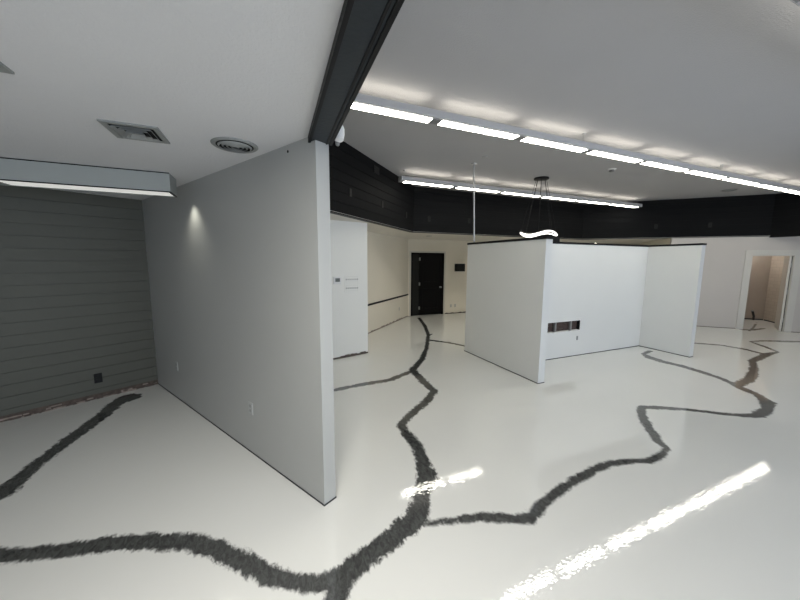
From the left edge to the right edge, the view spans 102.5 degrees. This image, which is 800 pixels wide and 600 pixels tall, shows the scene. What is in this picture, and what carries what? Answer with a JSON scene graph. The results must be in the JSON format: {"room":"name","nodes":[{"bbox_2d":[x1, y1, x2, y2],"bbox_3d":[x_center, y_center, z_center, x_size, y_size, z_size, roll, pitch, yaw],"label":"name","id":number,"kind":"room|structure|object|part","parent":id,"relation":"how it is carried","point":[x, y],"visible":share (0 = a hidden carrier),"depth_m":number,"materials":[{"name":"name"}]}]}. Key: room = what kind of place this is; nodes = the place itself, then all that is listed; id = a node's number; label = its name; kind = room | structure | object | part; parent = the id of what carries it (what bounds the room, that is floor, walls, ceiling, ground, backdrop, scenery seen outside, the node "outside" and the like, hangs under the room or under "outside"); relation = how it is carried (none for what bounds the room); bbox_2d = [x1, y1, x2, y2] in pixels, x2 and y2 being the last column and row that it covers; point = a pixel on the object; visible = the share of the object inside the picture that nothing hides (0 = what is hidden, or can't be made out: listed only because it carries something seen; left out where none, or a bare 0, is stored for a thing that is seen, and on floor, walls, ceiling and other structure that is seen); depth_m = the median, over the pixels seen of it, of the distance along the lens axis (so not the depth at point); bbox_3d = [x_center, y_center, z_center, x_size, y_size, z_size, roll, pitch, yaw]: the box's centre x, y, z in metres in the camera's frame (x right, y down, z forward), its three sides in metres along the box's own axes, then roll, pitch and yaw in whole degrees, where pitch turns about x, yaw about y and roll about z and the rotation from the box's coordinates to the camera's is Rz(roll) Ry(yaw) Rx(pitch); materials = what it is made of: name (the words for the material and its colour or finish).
{"room":"empty commercial space","nodes":[
{"label":"empty commercial space","id":0,"kind":"room"},
{"bbox_2d":[0,185,157,415],"bbox_3d":[-5.204,0.127,2.496,0.106,2.556,5.300,6,9,38],"label":"wall","id":1,"kind":"structure","parent":0,"point":[75,296],"depth_m":3.91,"materials":[{"name":"grey paint"}]},
{"bbox_2d":[0,379,157,421],"bbox_3d":[-5.202,1.431,2.647,0.108,0.070,5.300,6,9,38],"label":"baseboard","id":2,"kind":"structure","parent":1,"relation":"attached to","point":[30,412],"depth_m":4.01,"materials":[{"name":"paint"}]},
{"bbox_2d":[93,373,102,383],"bbox_3d":[-3.916,1.014,4.167,0.009,0.125,0.080,6,9,38],"label":"wall outlet","id":3,"kind":"object","parent":1,"relation":"attached to","point":[97,377],"visible":1,"depth_m":4.16,"materials":[{"name":"black plastic"}]},
{"bbox_2d":[0,0,343,199],"bbox_3d":[-2.954,-0.803,-0.600,6.560,0.100,9.782,-3,8,-23],"label":"ceiling","id":4,"kind":"structure","parent":0,"point":[197,72],"depth_m":1.42,"materials":[{"name":"paint"}]},
{"bbox_2d":[0,62,14,74],"bbox_3d":[-1.749,-0.953,1.206,0.290,0.026,0.290,-3,8,-23],"label":"ceiling vent","id":5,"kind":"object","parent":4,"relation":"in","point":[3,68],"visible":1,"depth_m":1.36,"materials":[{"name":"grey metal"}]},
{"bbox_2d":[0,157,176,196],"bbox_3d":[-3.363,-1.056,2.629,2.529,0.178,0.268,-3,8,-23],"label":"linear light fixture","id":6,"kind":"object","parent":4,"relation":"attached to","point":[13,172],"visible":1,"depth_m":2.78,"materials":[{"name":"grey paint"}]},
{"bbox_2d":[97,119,169,143],"bbox_3d":[-1.668,-1.053,2.037,0.290,0.026,0.290,-3,8,-23],"label":"ceiling vent","id":7,"kind":"object","parent":4,"relation":"in","point":[123,130],"visible":1,"depth_m":2.00,"materials":[{"name":"grey metal"}]},
{"bbox_2d":[210,137,257,152],"bbox_3d":[-1.161,-1.079,2.260,0.300,0.022,0.300,-3,8,-23],"label":"ceiling vent","id":8,"kind":"object","parent":4,"relation":"in","point":[230,144],"visible":1,"depth_m":2.22,"materials":[{"name":"grey metal"}]},
{"bbox_2d":[142,137,335,504],"bbox_3d":[-2.006,0.061,3.420,3.788,2.614,0.109,6,9,38],"label":"wall partition","id":9,"kind":"structure","parent":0,"point":[239,261],"depth_m":2.73,"materials":[{"name":"grey paint"}]},
{"bbox_2d":[158,383,336,506],"bbox_3d":[-2.012,1.364,3.577,3.791,0.012,0.115,6,9,38],"label":"baseboard","id":10,"kind":"structure","parent":9,"relation":"attached to","point":[158,383],"depth_m":2.91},
{"bbox_2d":[248,401,252,414],"bbox_3d":[-1.374,0.995,2.954,0.072,0.115,0.009,6,9,38],"label":"wall outlet","id":11,"kind":"object","parent":9,"relation":"attached to","point":[250,405],"visible":1,"depth_m":2.94,"materials":[{"name":"white plastic"}]},
{"bbox_2d":[335,125,343,145],"bbox_3d":[-0.399,-1.081,2.087,0.076,0.143,0.082,-3,8,-23],"label":"sensor","id":12,"kind":"object","parent":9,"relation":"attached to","point":[340,137],"visible":0.59,"depth_m":2.07,"materials":[{"name":"white plastic"}]},
{"bbox_2d":[312,0,395,143],"bbox_3d":[0.615,-1.171,-0.861,0.144,0.999,6.319,-2,7,-21],"label":"beam","id":13,"kind":"structure","parent":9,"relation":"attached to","point":[365,16],"depth_m":1.23,"materials":[{"name":"black metal"}]},
{"bbox_2d":[308,0,404,145],"bbox_3d":[0.612,-0.698,-0.801,0.156,0.056,6.324,-2,7,-21],"label":"trim","id":14,"kind":"structure","parent":9,"relation":"attached to","point":[348,4],"depth_m":1.23,"materials":[{"name":"black metal"}]},
{"bbox_2d":[330,220,367,357],"bbox_3d":[-1.887,-0.110,5.295,3.084,2.486,0.100,-5,9,-37],"label":"wall","id":15,"kind":"structure","parent":0,"point":[348,239],"depth_m":5.94,"materials":[{"name":"white paint"}]},
{"bbox_2d":[333,277,340,283],"bbox_3d":[-1.123,-0.350,5.761,0.150,0.130,0.028,-5,9,-37],"label":"thermostat","id":16,"kind":"object","parent":15,"relation":"attached to","point":[336,280],"visible":1,"depth_m":5.74,"materials":[{"name":"white plastic"}]},
{"bbox_2d":[333,351,367,359],"bbox_3d":[-1.886,1.121,5.436,3.084,0.050,0.102,-5,9,-37],"label":"baseboard","id":17,"kind":"structure","parent":15,"relation":"attached to","point":[363,352],"depth_m":6.09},
{"bbox_2d":[344,275,358,291],"bbox_3d":[-0.892,-0.299,5.951,0.300,0.305,0.016,-5,9,-37],"label":"sign","id":18,"kind":"object","parent":15,"relation":"attached to","point":[351,283],"visible":1,"depth_m":5.95,"materials":[{"name":"white paint"}]},
{"bbox_2d":[329,141,413,230],"bbox_3d":[-0.692,-1.899,5.361,0.106,1.067,5.131,3,7,22],"label":"wall","id":19,"kind":"structure","parent":0,"point":[349,167],"depth_m":5.51,"materials":[{"name":"black paint"}]},
{"bbox_2d":[330,211,412,231],"bbox_3d":[-0.684,-1.365,5.421,0.090,0.016,5.131,3,7,22],"label":"trim","id":20,"kind":"structure","parent":19,"relation":"attached to","point":[331,212],"depth_m":5.55,"materials":[{"name":"grey metal"}]},
{"bbox_2d":[367,231,407,332],"bbox_3d":[-0.486,-0.517,8.712,0.100,2.486,3.925,3,7,22],"label":"wall","id":21,"kind":"structure","parent":0,"point":[387,255],"depth_m":8.84,"materials":[{"name":"paint"}]},
{"bbox_2d":[368,316,406,333],"bbox_3d":[-0.500,0.719,8.811,0.104,0.049,3.826,3,7,22],"label":"baseboard","id":22,"kind":"structure","parent":21,"relation":"attached to","point":[406,316],"depth_m":8.96,"materials":[{"name":"paint"}]},
{"bbox_2d":[368,294,407,305],"bbox_3d":[-0.452,0.028,8.709,0.020,0.045,3.786,3,7,22],"label":"trim","id":23,"kind":"structure","parent":21,"relation":"attached to","point":[405,294],"depth_m":8.88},
{"bbox_2d":[0,312,799,599],"bbox_3d":[4.429,1.220,5.097,24.400,0.001,14.000,-3,8,-23],"label":"floor","id":24,"kind":"structure","parent":0,"point":[638,472],"depth_m":2.56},
{"bbox_2d":[464,236,553,383],"bbox_3d":[1.741,0.066,5.537,0.138,2.157,1.919,-3,8,-23],"label":"partition wall","id":25,"kind":"structure","parent":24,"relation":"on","point":[508,286],"depth_m":5.23,"materials":[{"name":"white paint"}]},
{"bbox_2d":[471,162,476,241],"bbox_3d":[1.351,-1.787,5.972,0.120,1.416,0.213,2,7,15],"label":"pole","id":26,"kind":"object","parent":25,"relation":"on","point":[473,163],"visible":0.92,"depth_m":5.96,"materials":[{"name":"metal"}]},
{"bbox_2d":[545,242,706,359],"bbox_3d":[3.735,0.043,5.810,3.745,2.157,1.036,-3,8,-23],"label":"partition wall","id":27,"kind":"structure","parent":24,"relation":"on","point":[603,297],"depth_m":6.30,"materials":[{"name":"white paint"}]},
{"bbox_2d":[553,237,559,241],"bbox_3d":[2.755,-1.078,5.747,0.170,0.075,0.110,-3,8,-23],"label":"junction box","id":28,"kind":"object","parent":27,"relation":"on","point":[556,239],"visible":0.5,"depth_m":5.70,"materials":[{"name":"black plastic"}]},
{"bbox_3d":[3.556,0.005,6.221,3.737,2.109,0.120,-3,8,-23],"label":"panel","id":29,"kind":"part","parent":27,"relation":"part of","materials":[{"name":"white paint"}]},
{"bbox_3d":[5.421,-0.014,6.454,0.120,2.109,0.900,-3,8,-23],"label":"return panel","id":30,"kind":"part","parent":27,"relation":"part of","materials":[{"name":"white paint"}]},
{"bbox_2d":[408,239,484,315],"bbox_3d":[5.357,-0.949,12.609,11.300,2.506,0.120,-3,8,-23],"label":"wall","id":31,"kind":"structure","parent":0,"point":[456,251],"depth_m":11.04,"materials":[{"name":"beige paint"}]},
{"bbox_2d":[409,251,445,315],"bbox_3d":[0.910,-0.553,10.723,1.335,2.128,0.160,-3,8,-23],"label":"door","id":32,"kind":"structure","parent":31,"relation":"in","point":[426,268],"depth_m":10.71,"materials":[{"name":"black paint"}]},
{"bbox_3d":[0.500,-0.484,10.590,0.250,2.020,0.040,-3,8,-23],"label":"panel","id":33,"kind":"part","parent":32,"relation":"part of","materials":[{"name":"black wood"}]},
{"bbox_3d":[1.034,-0.519,10.773,0.600,1.650,0.012,-3,8,-23],"label":"panel moulding","id":34,"kind":"part","parent":32,"relation":"part of","materials":[{"name":"black paint"}]},
{"bbox_2d":[455,264,464,270],"bbox_3d":[2.052,-1.115,11.038,0.350,0.260,0.146,-3,8,-23],"label":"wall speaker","id":35,"kind":"object","parent":31,"relation":"attached to","point":[458,267],"visible":1,"depth_m":10.96,"materials":[{"name":"black plastic"}]},
{"bbox_2d":[413,186,583,238],"bbox_3d":[2.974,-2.305,8.869,5.807,1.067,0.106,-3,8,-23],"label":"wall","id":36,"kind":"structure","parent":0,"point":[449,211],"depth_m":8.58,"materials":[{"name":"black paint"}]},
{"bbox_2d":[412,232,581,239],"bbox_3d":[2.976,-1.770,8.922,5.807,0.016,0.090,-3,8,-23],"label":"trim","id":37,"kind":"structure","parent":36,"relation":"attached to","point":[412,232],"depth_m":8.53,"materials":[{"name":"grey metal"}]},
{"bbox_2d":[330,210,727,244],"bbox_3d":[3.767,-1.786,8.675,17.200,0.088,6.262,-3,8,-23],"label":"ceiling","id":38,"kind":"structure","parent":0,"point":[371,227],"depth_m":9.27,"materials":[{"name":"paint"}]},
{"bbox_2d":[343,0,799,203],"bbox_3d":[4.777,-2.243,3.505,13.300,0.120,11.600,-3,8,-23],"label":"ceiling","id":39,"kind":"structure","parent":0,"point":[705,83],"depth_m":3.34,"materials":[{"name":"paint"}]},
{"bbox_2d":[398,170,641,207],"bbox_3d":[3.400,-2.587,7.705,7.380,0.223,0.180,-3,8,-23],"label":"linear pendant light","id":40,"kind":"object","parent":39,"relation":"hanging from","point":[404,179],"visible":1,"depth_m":7.25,"materials":[{"name":"white"}]},
{"bbox_2d":[520,176,556,237],"bbox_3d":[3.006,-1.989,6.906,0.754,1.222,0.754,-3,8,-23],"label":"ring chandelier","id":41,"kind":"object","parent":39,"relation":"hanging from","point":[541,178],"visible":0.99,"depth_m":6.82,"materials":[{"name":"white"}]},
{"bbox_2d":[351,93,799,194],"bbox_3d":[4.332,-2.280,5.219,11.040,0.223,0.180,-3,8,-23],"label":"linear pendant light","id":42,"kind":"object","parent":39,"relation":"hanging from","point":[363,102],"visible":0.8,"depth_m":4.10,"materials":[{"name":"white"}]},
{"bbox_3d":[0.392,-1.996,3.595,0.122,0.007,0.114,-3,8,-23],"label":"joint plate","id":43,"kind":"part","parent":42,"relation":"part of","materials":[{"name":"grey metal"}]},
{"bbox_3d":[1.516,-2.047,4.067,0.122,0.007,0.114,-3,8,-23],"label":"joint plate","id":44,"kind":"part","parent":42,"relation":"part of","materials":[{"name":"grey metal"}]},
{"bbox_2d":[721,189,737,191],"bbox_3d":[8.061,-2.683,7.865,0.320,0.022,0.320,-3,8,-23],"label":"ceiling vent","id":45,"kind":"object","parent":39,"relation":"in","point":[725,190],"visible":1,"depth_m":7.84,"materials":[{"name":"grey metal"}]},
{"bbox_2d":[790,0,799,6],"bbox_3d":[5.152,-2.007,2.999,11.040,0.223,0.180,-3,8,-23],"label":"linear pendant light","id":46,"kind":"object","parent":39,"relation":"hanging from","point":[797,2],"visible":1,"depth_m":1.92,"materials":[{"name":"white plastic"}]},
{"bbox_2d":[632,238,669,244],"bbox_3d":[8.871,-0.844,11.907,0.100,2.504,5.430,3,7,22],"label":"wall","id":47,"kind":"structure","parent":0,"point":[662,241],"depth_m":10.21,"materials":[{"name":"beige paint"}]},
{"bbox_2d":[582,194,775,238],"bbox_3d":[7.690,-2.318,9.184,4.329,1.067,0.106,3,7,22],"label":"wall","id":48,"kind":"structure","parent":0,"point":[745,215],"depth_m":9.01,"materials":[{"name":"black paint"}]},
{"bbox_2d":[582,236,763,239],"bbox_3d":[7.683,-1.784,9.238,4.329,0.016,0.090,3,7,22],"label":"trim","id":49,"kind":"structure","parent":48,"relation":"attached to","point":[728,236],"depth_m":9.11,"materials":[{"name":"grey metal"}]},
{"bbox_2d":[670,236,799,331],"bbox_3d":[12.646,-0.285,7.412,10.505,2.492,0.120,3,7,22],"label":"wall","id":50,"kind":"structure","parent":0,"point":[724,258],"depth_m":8.84,"materials":[{"name":"white paint"}]},
{"bbox_2d":[736,250,799,331],"bbox_3d":[10.000,-0.250,8.572,1.422,2.140,0.623,-1,7,-10],"label":"door frame","id":51,"kind":"structure","parent":50,"relation":"attached to","point":[790,277],"depth_m":8.47,"materials":[{"name":"wood"}]},
{"bbox_2d":[745,256,771,318],"bbox_3d":[10.691,-0.660,10.472,1.900,2.504,0.100,3,7,22],"label":"wall","id":52,"kind":"structure","parent":0,"point":[760,268],"depth_m":10.18,"materials":[{"name":"beige paint"}]},
{"bbox_2d":[763,256,784,321],"bbox_3d":[11.219,-0.494,9.123,0.100,2.504,2.120,3,7,22],"label":"wall","id":53,"kind":"structure","parent":0,"point":[776,267],"depth_m":9.84,"materials":[{"name":"beige paint"}]},
{"bbox_2d":[770,192,799,236],"bbox_3d":[11.294,-1.735,4.652,0.106,1.097,8.215,-3,8,-23],"label":"wall","id":54,"kind":"structure","parent":0,"point":[786,214],"depth_m":8.12,"materials":[{"name":"black paint"}]}
]}

